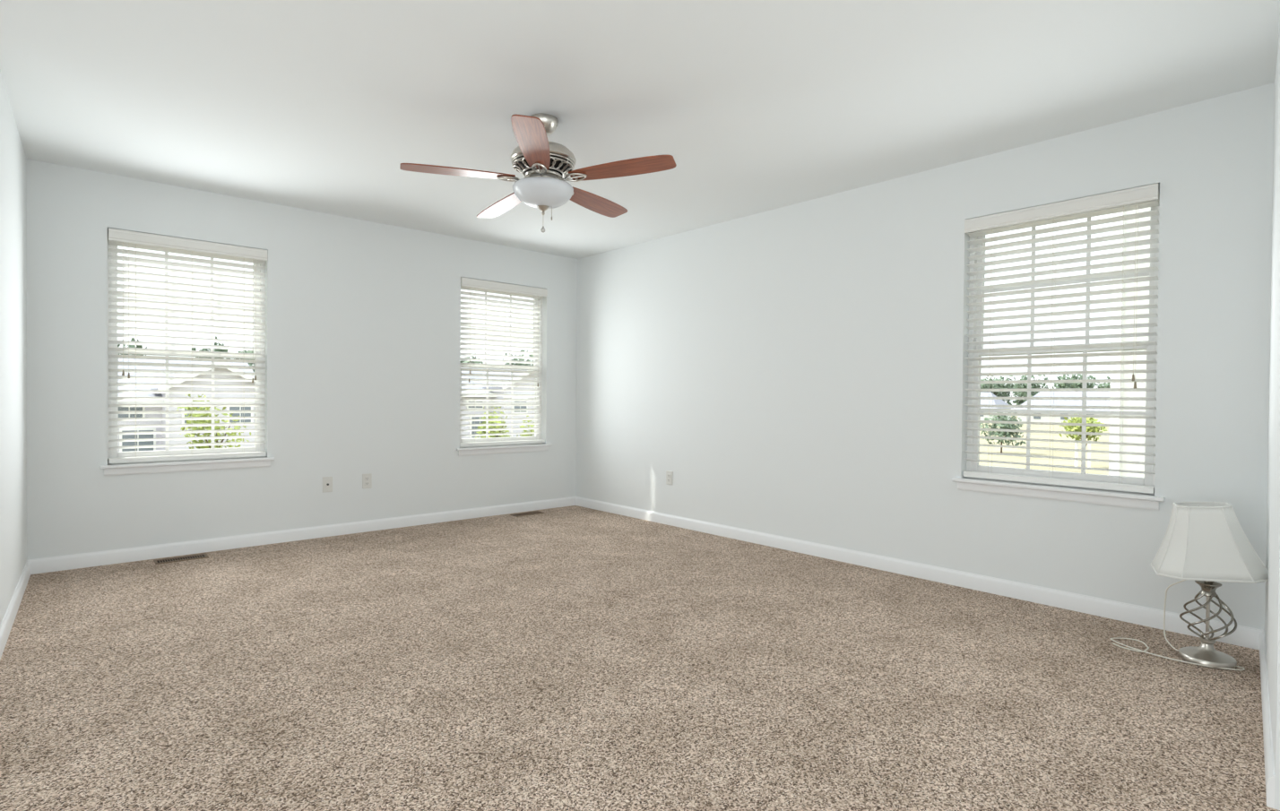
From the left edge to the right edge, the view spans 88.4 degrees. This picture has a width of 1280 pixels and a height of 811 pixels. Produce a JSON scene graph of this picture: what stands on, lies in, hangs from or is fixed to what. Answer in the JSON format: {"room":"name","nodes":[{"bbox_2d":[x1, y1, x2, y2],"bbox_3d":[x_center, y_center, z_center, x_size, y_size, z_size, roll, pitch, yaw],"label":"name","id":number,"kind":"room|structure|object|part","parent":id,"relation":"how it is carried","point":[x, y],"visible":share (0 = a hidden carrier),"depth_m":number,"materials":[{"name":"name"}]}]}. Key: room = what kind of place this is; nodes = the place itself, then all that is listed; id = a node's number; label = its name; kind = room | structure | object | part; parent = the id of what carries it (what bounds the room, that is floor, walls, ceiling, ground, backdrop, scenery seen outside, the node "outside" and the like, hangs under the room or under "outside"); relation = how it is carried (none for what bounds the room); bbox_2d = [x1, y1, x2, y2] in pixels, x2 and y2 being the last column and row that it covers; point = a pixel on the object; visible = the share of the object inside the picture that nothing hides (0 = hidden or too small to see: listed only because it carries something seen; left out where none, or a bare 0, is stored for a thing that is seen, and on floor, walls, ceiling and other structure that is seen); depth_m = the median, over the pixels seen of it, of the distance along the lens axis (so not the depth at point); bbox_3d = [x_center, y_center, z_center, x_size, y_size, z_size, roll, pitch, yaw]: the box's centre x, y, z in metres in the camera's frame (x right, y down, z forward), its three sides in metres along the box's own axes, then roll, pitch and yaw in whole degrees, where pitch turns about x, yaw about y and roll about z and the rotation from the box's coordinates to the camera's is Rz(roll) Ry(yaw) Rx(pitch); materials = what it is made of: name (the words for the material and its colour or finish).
{"room":"empty bedroom","nodes":[
{"label":"empty bedroom","id":0,"kind":"room"},
{"bbox_2d":[0,69,27,625],"bbox_3d":[-3.106,-0.213,3.176,0.120,2.440,1.688,0,1,-40],"label":"wall","id":1,"kind":"structure","parent":0,"point":[13,503],"depth_m":3.14,"materials":[{"name":"white paint"}]},
{"bbox_2d":[0,560,30,659],"bbox_3d":[-3.065,0.964,3.234,0.015,0.087,1.684,0,1,-40],"label":"baseboard","id":2,"kind":"structure","parent":1,"relation":"attached to","point":[7,623],"depth_m":3.11,"materials":[{"name":"white paint"}]},
{"bbox_2d":[26,158,577,560],"bbox_3d":[-2.146,-0.229,5.280,4.252,2.440,0.160,0,1,-42],"label":"wall","id":3,"kind":"structure","parent":0,"point":[362,376],"depth_m":4.85,"materials":[{"name":"white paint"}]},
{"bbox_2d":[99,229,274,475],"bbox_3d":[-3.039,-0.339,4.459,0.966,1.551,0.202,0,1,-42],"label":"window","id":4,"kind":"structure","parent":3,"relation":"in","point":[202,464],"depth_m":4.42,"materials":[{"name":"white plastic"}]},
{"bbox_3d":[-3.079,-0.709,4.502,0.842,0.749,0.030,0,1,-42],"label":"sash","id":5,"kind":"part","parent":4,"relation":"part of","materials":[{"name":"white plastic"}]},
{"bbox_3d":[-3.060,-0.015,4.483,0.842,0.720,0.030,0,1,-42],"label":"sash","id":6,"kind":"part","parent":4,"relation":"part of","materials":[{"name":"white plastic"}]},
{"bbox_3d":[-3.013,0.382,4.432,0.966,0.020,0.107,0,1,-42],"label":"sill","id":7,"kind":"part","parent":4,"relation":"part of","materials":[{"name":"white paint"}]},
{"bbox_2d":[108,227,267,463],"bbox_3d":[-3.008,-0.372,4.424,0.880,1.473,0.076,0,1,-42],"label":"window blind","id":8,"kind":"object","parent":4,"relation":"attached to","point":[119,237],"visible":1,"depth_m":4.39,"materials":[{"name":"white plastic"}]},
{"bbox_3d":[-3.262,-0.632,4.158,0.002,0.819,0.002,0,1,-42],"label":"pull cord","id":9,"kind":"part","parent":8,"relation":"part of","materials":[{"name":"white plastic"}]},
{"bbox_3d":[-3.242,-0.624,4.176,0.002,0.834,0.002,0,1,-42],"label":"pull cord","id":10,"kind":"part","parent":8,"relation":"part of","materials":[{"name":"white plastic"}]},
{"bbox_3d":[-3.240,-0.365,4.231,0.002,1.394,0.052,0,1,-42],"label":"ladder cord","id":11,"kind":"part","parent":8,"relation":"part of","materials":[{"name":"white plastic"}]},
{"bbox_3d":[-3.021,0.348,4.441,0.876,0.032,0.048,0,1,-42],"label":"rail","id":12,"kind":"part","parent":8,"relation":"part of","materials":[{"name":"white plastic"}]},
{"bbox_3d":[-3.016,-0.365,4.433,0.002,1.394,0.052,0,1,-42],"label":"ladder cord","id":13,"kind":"part","parent":8,"relation":"part of","materials":[{"name":"white fabric"}]},
{"bbox_3d":[-2.791,-0.366,4.636,0.002,1.394,0.052,0,1,-42],"label":"ladder cord","id":14,"kind":"part","parent":8,"relation":"part of","materials":[{"name":"white fabric"}]},
{"bbox_3d":[-2.726,-0.618,4.641,0.002,0.849,0.002,0,1,-42],"label":"pull cord","id":15,"kind":"part","parent":8,"relation":"part of","materials":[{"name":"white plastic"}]},
{"bbox_2d":[28,496,575,574],"bbox_3d":[-2.119,0.949,5.208,3.992,0.087,0.015,0,1,-42],"label":"baseboard","id":16,"kind":"structure","parent":3,"relation":"attached to","point":[61,563],"depth_m":4.71,"materials":[{"name":"white paint"}]},
{"bbox_2d":[322,476,332,492],"bbox_3d":[-2.361,0.598,4.982,0.072,0.116,0.017,0,1,-42],"label":"wall outlet","id":17,"kind":"object","parent":3,"relation":"attached to","point":[327,481],"visible":1,"depth_m":4.98,"materials":[{"name":"white plastic"}]},
{"bbox_2d":[362,473,371,488],"bbox_3d":[-2.147,0.594,5.180,0.072,0.116,0.009,0,1,-42],"label":"wall outlet","id":18,"kind":"object","parent":3,"relation":"attached to","point":[367,479],"visible":1,"depth_m":5.18,"materials":[{"name":"white plastic"}]},
{"bbox_2d":[456,292,551,456],"bbox_3d":[-1.271,-0.343,6.051,0.966,1.551,0.202,0,1,-42],"label":"window","id":19,"kind":"structure","parent":3,"relation":"in","point":[524,447],"depth_m":6.14,"materials":[{"name":"white plastic"}]},
{"bbox_3d":[-1.292,-0.019,6.075,0.842,0.720,0.030,0,1,-42],"label":"sash","id":20,"kind":"part","parent":19,"relation":"part of","materials":[{"name":"white plastic"}]},
{"bbox_3d":[-1.311,-0.713,6.094,0.842,0.749,0.030,0,1,-42],"label":"sash","id":21,"kind":"part","parent":19,"relation":"part of","materials":[{"name":"white plastic"}]},
{"bbox_2d":[459,276,547,447],"bbox_3d":[-1.240,-0.376,6.016,0.880,1.473,0.076,0,1,-42],"label":"window blind","id":22,"kind":"object","parent":19,"relation":"attached to","point":[466,283],"visible":0.95,"depth_m":5.99,"materials":[{"name":"white plastic"}]},
{"bbox_3d":[-1.473,-0.368,5.823,0.002,1.394,0.052,0,1,-42],"label":"ladder cord","id":23,"kind":"part","parent":22,"relation":"part of","materials":[{"name":"white fabric"}]},
{"bbox_3d":[-1.254,0.344,6.033,0.876,0.032,0.048,0,1,-42],"label":"rail","id":24,"kind":"part","parent":22,"relation":"part of","materials":[{"name":"white plastic"}]},
{"bbox_3d":[-1.248,-0.369,6.025,0.002,1.394,0.052,0,1,-42],"label":"ladder cord","id":25,"kind":"part","parent":22,"relation":"part of","materials":[{"name":"white fabric"}]},
{"bbox_3d":[-1.023,-0.369,6.228,0.002,1.394,0.052,0,1,-42],"label":"ladder cord","id":26,"kind":"part","parent":22,"relation":"part of","materials":[{"name":"white fabric"}]},
{"bbox_3d":[-0.962,-0.629,6.230,0.002,0.834,0.002,0,1,-42],"label":"pull cord","id":27,"kind":"part","parent":22,"relation":"part of","materials":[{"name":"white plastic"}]},
{"bbox_3d":[-1.245,0.378,6.024,0.966,0.020,0.107,0,1,-42],"label":"sill","id":28,"kind":"part","parent":19,"relation":"part of","materials":[{"name":"white paint"}]},
{"bbox_2d":[0,505,1279,810],"bbox_3d":[-0.384,1.065,2.151,5.505,0.050,6.882,0,1,-42],"label":"floor","id":29,"kind":"structure","parent":0,"point":[573,658],"depth_m":2.41,"materials":[{"name":"carpet"}]},
{"bbox_2d":[153,553,208,564],"bbox_3d":[-2.973,0.993,4.268,0.283,0.006,0.130,0,1,-42],"label":"floor vent","id":30,"kind":"object","parent":29,"relation":"in","point":[198,556],"visible":1,"depth_m":4.26,"materials":[{"name":"metal"}]},
{"bbox_2d":[158,554,202,562],"bbox_3d":[-2.968,0.993,4.262,0.229,0.004,0.078,0,1,-42],"label":"grille","id":31,"kind":"object","parent":30,"relation":"attached to","point":[194,557],"depth_m":4.26,"materials":[{"name":"metal"}]},
{"bbox_2d":[510,510,544,517],"bbox_3d":[-1.030,0.989,6.018,0.293,0.006,0.130,0,1,-42],"label":"floor vent","id":32,"kind":"object","parent":29,"relation":"in","point":[533,512],"visible":1,"depth_m":6.00,"materials":[{"name":"metal"}]},
{"bbox_2d":[514,511,538,515],"bbox_3d":[-1.024,0.989,6.012,0.238,0.004,0.078,0,1,-42],"label":"grille","id":33,"kind":"object","parent":32,"relation":"attached to","point":[527,513],"depth_m":6.01,"materials":[{"name":"metal"}]},
{"bbox_2d":[1110,501,1268,670],"bbox_3d":[2.288,0.727,2.757,0.506,0.656,0.366,1,1,33],"label":"table lamp","id":34,"kind":"object","parent":29,"relation":"on","point":[1205,543],"visible":1,"depth_m":2.65,"materials":[{"name":"white fabric"}]},
{"bbox_3d":[2.286,0.880,2.809,0.252,0.345,0.446,0,1,-42],"label":"lamp cord","id":35,"kind":"part","parent":34,"relation":"part of","materials":[{"name":"white plastic"}]},
{"bbox_3d":[2.346,0.861,2.720,0.012,0.210,0.012,0,1,-42],"label":"stem","id":36,"kind":"part","parent":34,"relation":"part of","materials":[{"name":"silver metal"}]},
{"bbox_3d":[2.349,0.553,2.716,0.354,0.299,0.356,1,1,33],"label":"lamp shade","id":37,"kind":"part","parent":34,"relation":"part of","materials":[{"name":"white fabric"}]},
{"bbox_2d":[0,0,1279,259],"bbox_3d":[-0.364,-1.424,2.123,5.505,0.050,6.882,0,1,-42],"label":"ceiling","id":38,"kind":"structure","parent":0,"point":[757,106],"depth_m":2.91,"materials":[{"name":"white paint"}]},
{"bbox_2d":[399,113,676,232],"bbox_3d":[-0.498,-1.135,3.293,1.285,0.556,1.245,0,1,-42],"label":"ceiling fan","id":39,"kind":"object","parent":38,"relation":"hanging from","point":[544,163],"visible":1,"depth_m":3.15,"materials":[{"name":"brown wood"}]},
{"bbox_3d":[-0.857,-1.104,3.114,0.520,0.006,0.140,-1,6,-20],"label":"blade","id":40,"kind":"part","parent":39,"relation":"part of","materials":[{"name":"brown wood"}]},
{"bbox_3d":[-0.729,-1.092,3.572,0.140,0.006,0.520,-11,4,-38],"label":"blade","id":41,"kind":"part","parent":39,"relation":"part of","materials":[{"name":"brown wood"}]},
{"bbox_3d":[-0.461,-1.129,2.851,0.140,0.006,0.520,6,-3,-2],"label":"blade","id":42,"kind":"part","parent":39,"relation":"part of","materials":[{"name":"brown wood"}]},
{"bbox_3d":[-0.478,-1.036,3.256,0.300,0.109,0.300,0,1,-42],"label":"lamp shade","id":43,"kind":"part","parent":39,"relation":"part of","materials":[{"name":"white glass"}]},
{"bbox_3d":[-0.254,-1.108,3.593,0.140,0.006,0.520,-13,-8,33],"label":"blade","id":44,"kind":"part","parent":39,"relation":"part of","materials":[{"name":"brown wood"}]},
{"bbox_3d":[-0.088,-1.131,3.147,0.520,0.006,0.140,-3,-10,16],"label":"blade","id":45,"kind":"part","parent":39,"relation":"part of","materials":[{"name":"brown wood"}]},
{"bbox_2d":[575,82,1274,630],"bbox_3d":[1.731,-0.184,4.033,0.160,2.440,6.882,0,1,-42],"label":"wall","id":46,"kind":"structure","parent":0,"point":[798,371],"depth_m":4.02,"materials":[{"name":"white paint"}]},
{"bbox_2d":[665,470,672,484],"bbox_3d":[0.246,0.609,5.557,0.009,0.116,0.072,0,1,-42],"label":"wall outlet","id":47,"kind":"object","parent":46,"relation":"attached to","point":[669,474],"visible":1,"depth_m":5.56,"materials":[{"name":"white plastic"}]},
{"bbox_2d":[575,496,1262,649],"bbox_3d":[1.022,0.980,4.692,0.015,0.087,4.986,0,1,-42],"label":"baseboard","id":48,"kind":"structure","parent":46,"relation":"attached to","point":[1244,636],"depth_m":3.74,"materials":[{"name":"white paint"}]},
{"bbox_2d":[951,195,1164,510],"bbox_3d":[2.201,-0.286,3.494,0.202,1.551,0.966,0,1,-42],"label":"window","id":49,"kind":"structure","parent":46,"relation":"in","point":[1074,494],"depth_m":3.45,"materials":[{"name":"white plastic"}]},
{"bbox_3d":[2.160,0.434,3.470,0.107,0.020,0.966,0,1,-42],"label":"sill","id":50,"kind":"part","parent":49,"relation":"part of","materials":[{"name":"white paint"}]},
{"bbox_2d":[963,183,1159,493],"bbox_3d":[2.167,-0.320,3.462,0.076,1.473,0.880,0,1,-42],"label":"window blind","id":51,"kind":"object","parent":49,"relation":"attached to","point":[1150,192],"visible":0.97,"depth_m":3.42,"materials":[{"name":"white plastic"}]},
{"bbox_3d":[1.974,-0.317,3.695,0.052,1.394,0.002,0,1,-42],"label":"ladder cord","id":52,"kind":"part","parent":51,"relation":"part of","materials":[{"name":"white fabric"}]},
{"bbox_3d":[2.176,-0.313,3.470,0.052,1.394,0.002,0,1,-42],"label":"ladder cord","id":53,"kind":"part","parent":51,"relation":"part of","materials":[{"name":"white fabric"}]},
{"bbox_3d":[2.171,0.400,3.478,0.048,0.032,0.876,0,1,-42],"label":"rail","id":54,"kind":"part","parent":51,"relation":"part of","materials":[{"name":"white plastic"}]},
{"bbox_3d":[2.379,-0.309,3.246,0.052,1.394,0.002,0,1,-42],"label":"ladder cord","id":55,"kind":"part","parent":51,"relation":"part of","materials":[{"name":"white fabric"}]},
{"bbox_3d":[2.389,-0.568,3.180,0.002,0.834,0.002,0,1,-42],"label":"pull cord","id":56,"kind":"part","parent":51,"relation":"part of","materials":[{"name":"white fabric"}]},
{"bbox_3d":[2.394,-0.550,3.174,0.002,0.869,0.002,0,1,-42],"label":"pull cord","id":57,"kind":"part","parent":51,"relation":"part of","materials":[{"name":"white fabric"}]},
{"bbox_3d":[2.220,0.038,3.516,0.030,0.720,0.842,0,1,-42],"label":"sash","id":58,"kind":"part","parent":49,"relation":"part of","materials":[{"name":"white plastic"}]},
{"bbox_3d":[2.252,-0.655,3.532,0.030,0.749,0.842,0,1,-42],"label":"sash","id":59,"kind":"part","parent":49,"relation":"part of","materials":[{"name":"white plastic"}]},
{"bbox_2d":[1264,23,1279,810],"bbox_3d":[2.233,-0.160,2.231,0.120,2.440,1.523,1,1,43],"label":"wall","id":60,"kind":"structure","parent":0,"point":[1272,587],"depth_m":2.17,"materials":[{"name":"white paint"}]},
{"bbox_2d":[1259,630,1275,808],"bbox_3d":[2.178,1.016,2.294,0.015,0.087,1.512,1,1,43],"label":"baseboard","id":61,"kind":"structure","parent":60,"relation":"attached to","point":[1268,753],"depth_m":2.01,"materials":[{"name":"white paint"}]},
{"label":"outside","id":62,"kind":"structure","parent":0,"visible":0},
{"bbox_2d":[978,415,1109,475],"bbox_3d":[-9.356,2.403,159.843,500.000,0.001,450.000,0,1,-42],"label":"ground","id":63,"kind":"structure","parent":62,"point":[1053,428],"depth_m":55.33,"materials":[{"name":"green plant"}]},
{"bbox_2d":[117,337,147,355],"bbox_3d":[-60.116,-2.700,78.338,6.346,11.219,5.968,0,1,-42],"label":"tree","id":64,"kind":"object","parent":63,"relation":"on","point":[133,339],"visible":0.02,"depth_m":77.50,"materials":[{"name":"green plant"}]},
{"bbox_2d":[118,358,254,451],"bbox_3d":[-20.479,0.909,27.192,7.650,5.780,10.910,0,1,-42],"label":"house","id":65,"kind":"structure","parent":63,"relation":"on","point":[144,422],"depth_m":24.33,"materials":[{"name":"white"}]},
{"bbox_3d":[-18.392,0.235,23.714,0.760,0.400,0.017,0,1,-42],"label":"pane","id":66,"kind":"part","parent":65,"relation":"part of","materials":[{"name":"grey glass"}]},
{"bbox_3d":[-18.215,1.404,23.895,0.900,1.000,0.017,0,1,-42],"label":"pane","id":67,"kind":"part","parent":65,"relation":"part of","materials":[{"name":"grey glass"}]},
{"bbox_3d":[-16.215,0.318,24.061,0.700,0.640,0.017,0,1,-42],"label":"pane","id":68,"kind":"part","parent":65,"relation":"part of","materials":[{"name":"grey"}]},
{"bbox_3d":[-15.174,0.316,24.998,0.700,0.640,0.017,0,1,-42],"label":"pane","id":69,"kind":"part","parent":65,"relation":"part of","materials":[{"name":"grey"}]},
{"bbox_2d":[191,336,228,358],"bbox_3d":[-50.471,-2.531,75.571,6.815,11.097,6.576,0,1,-42],"label":"tree","id":70,"kind":"object","parent":63,"relation":"on","point":[215,343],"visible":0.05,"depth_m":75.50,"materials":[{"name":"green plant"}]},
{"bbox_2d":[176,393,250,449],"bbox_3d":[-12.860,1.741,19.890,1.874,4.402,2.082,0,1,-42],"label":"tree","id":71,"kind":"object","parent":63,"relation":"on","point":[201,441],"visible":0.29,"depth_m":19.78,"materials":[{"name":"green plant"}]},
{"bbox_2d":[233,350,254,371],"bbox_3d":[-51.548,-2.377,85.130,6.316,10.558,7.360,0,1,-42],"label":"tree","id":72,"kind":"object","parent":63,"relation":"on","point":[246,351],"visible":0.02,"depth_m":85.20,"materials":[{"name":"green plant"}]},
{"bbox_2d":[462,355,483,363],"bbox_3d":[-28.418,-2.950,106.723,6.827,11.591,5.686,0,1,-42],"label":"tree","id":73,"kind":"object","parent":63,"relation":"on","point":[478,362],"visible":0.04,"depth_m":107.08,"materials":[{"name":"green plant"}]},
{"bbox_2d":[475,406,510,438],"bbox_3d":[-5.862,1.919,26.397,1.703,4.013,1.761,0,1,-42],"label":"tree","id":74,"kind":"object","parent":63,"relation":"on","point":[501,412],"visible":0.27,"depth_m":26.32,"materials":[{"name":"green plant"}]},
{"bbox_2d":[461,367,534,439],"bbox_3d":[-10.297,0.738,36.358,7.650,6.080,10.910,0,1,-42],"label":"house","id":75,"kind":"structure","parent":63,"relation":"on","point":[464,372],"depth_m":33.15,"materials":[{"name":"white"}]},
{"bbox_3d":[-8.208,-0.086,32.878,0.760,0.400,0.017,0,1,-42],"label":"pane","id":76,"kind":"part","parent":75,"relation":"part of","materials":[{"name":"grey glass"}]},
{"bbox_3d":[-8.032,1.083,33.058,0.900,1.000,0.017,0,1,-42],"label":"pane","id":77,"kind":"part","parent":75,"relation":"part of","materials":[{"name":"grey glass"}]},
{"bbox_3d":[-6.031,-0.003,33.225,0.700,0.640,0.017,0,1,-42],"label":"pane","id":78,"kind":"part","parent":75,"relation":"part of","materials":[{"name":"grey glass"}]},
{"bbox_2d":[502,349,533,365],"bbox_3d":[-18.783,-3.089,104.339,6.188,12.075,6.317,0,1,-42],"label":"tree","id":79,"kind":"object","parent":63,"relation":"on","point":[522,359],"visible":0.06,"depth_m":103.73,"materials":[{"name":"green plant"}]},
{"bbox_2d":[516,415,534,436],"bbox_3d":[-4.565,2.128,26.891,1.079,3.603,1.450,0,1,-42],"label":"tree","id":80,"kind":"object","parent":63,"relation":"on","point":[531,430],"visible":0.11,"depth_m":26.58,"materials":[{"name":"green plant"}]},
{"bbox_2d":[518,354,533,365],"bbox_3d":[-20.280,-3.105,114.221,6.407,11.862,6.876,0,1,-42],"label":"tree","id":81,"kind":"object","parent":63,"relation":"on","point":[522,354],"visible":0.04,"depth_m":113.21,"materials":[{"name":"green plant"}]},
{"bbox_2d":[979,392,1013,420],"bbox_3d":[75.999,0.135,146.492,10.000,6.200,10.000,0,1,-42],"label":"house","id":82,"kind":"structure","parent":63,"relation":"on","point":[982,394],"depth_m":143.00,"materials":[{"name":"white"}]},
{"bbox_2d":[980,378,1015,404],"bbox_3d":[90.455,-2.052,168.207,10.392,10.320,9.107,0,1,-42],"label":"tree","id":83,"kind":"object","parent":63,"relation":"on","point":[999,385],"visible":0.34,"depth_m":167.51,"materials":[{"name":"green plant"}]},
{"bbox_2d":[980,375,1016,400],"bbox_3d":[97.115,-2.651,179.186,9.783,11.377,9.254,0,1,-42],"label":"tree","id":84,"kind":"object","parent":63,"relation":"on","point":[1000,377],"visible":0.09,"depth_m":179.01,"materials":[{"name":"green plant"}]},
{"bbox_2d":[979,412,1026,453],"bbox_3d":[29.350,2.086,53.674,3.417,3.631,3.807,0,1,-42],"label":"tree","id":85,"kind":"object","parent":63,"relation":"on","point":[999,434],"visible":0.56,"depth_m":53.44,"materials":[{"name":"green plant"}]},
{"bbox_2d":[1009,374,1048,405],"bbox_3d":[95.949,-2.279,161.944,8.012,11.000,8.641,0,1,-42],"label":"tree","id":86,"kind":"object","parent":63,"relation":"on","point":[1018,385],"visible":0.33,"depth_m":161.76,"materials":[{"name":"green plant"}]},
{"bbox_2d":[1013,391,1110,423],"bbox_3d":[82.953,0.444,123.825,10.000,6.200,20.000,0,1,-42],"label":"house","id":87,"kind":"structure","parent":63,"relation":"on","point":[1064,402],"depth_m":123.33,"materials":[{"name":"white"}]},
{"bbox_2d":[1052,374,1096,388],"bbox_3d":[102.917,-2.494,155.758,9.331,11.681,9.386,0,1,-42],"label":"tree","id":88,"kind":"object","parent":63,"relation":"on","point":[1074,377],"visible":0.3,"depth_m":154.58,"materials":[{"name":"green plant"}]},
{"bbox_2d":[1074,440,1078,467],"bbox_3d":[28.302,3.126,42.701,0.180,1.780,0.171,0,1,-42],"label":"stake","id":89,"kind":"object","parent":63,"relation":"on","point":[1076,444],"visible":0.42,"depth_m":42.64,"materials":[{"name":"white"}]},
{"bbox_2d":[1059,416,1107,447],"bbox_3d":[28.730,2.237,42.658,3.427,3.565,2.672,0,1,-42],"label":"tree","id":90,"kind":"object","parent":63,"relation":"on","point":[1091,420],"visible":0.52,"depth_m":42.25,"materials":[{"name":"green plant"}]},
{"bbox_2d":[1087,443,1090,467],"bbox_3d":[28.770,3.136,42.181,0.180,1.780,0.171,0,1,-42],"label":"stake","id":91,"kind":"object","parent":63,"relation":"on","point":[1088,445],"visible":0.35,"depth_m":42.12,"materials":[{"name":"white"}]},
{"bbox_2d":[1096,382,1110,388],"bbox_3d":[114.332,-2.206,159.622,8.317,11.201,9.197,0,1,-42],"label":"tree","id":92,"kind":"object","parent":63,"relation":"on","point":[1100,384],"visible":0.02,"depth_m":159.69,"materials":[{"name":"green plant"}]},
{"bbox_2d":[1100,375,1110,388],"bbox_3d":[108.658,-1.572,148.625,9.286,10.500,8.185,0,1,-42],"label":"tree","id":93,"kind":"object","parent":63,"relation":"on","point":[1108,377],"visible":0.02,"depth_m":148.88,"materials":[{"name":"green plant"}]},
{"bbox_2d":[1108,207,1150,477],"bbox_3d":[14.848,-1.704,8.911,10.600,11.980,12.220,0,1,-42],"label":"house","id":94,"kind":"structure","parent":63,"relation":"on","point":[1138,376],"depth_m":9.83,"materials":[{"name":"white"}]}
]}

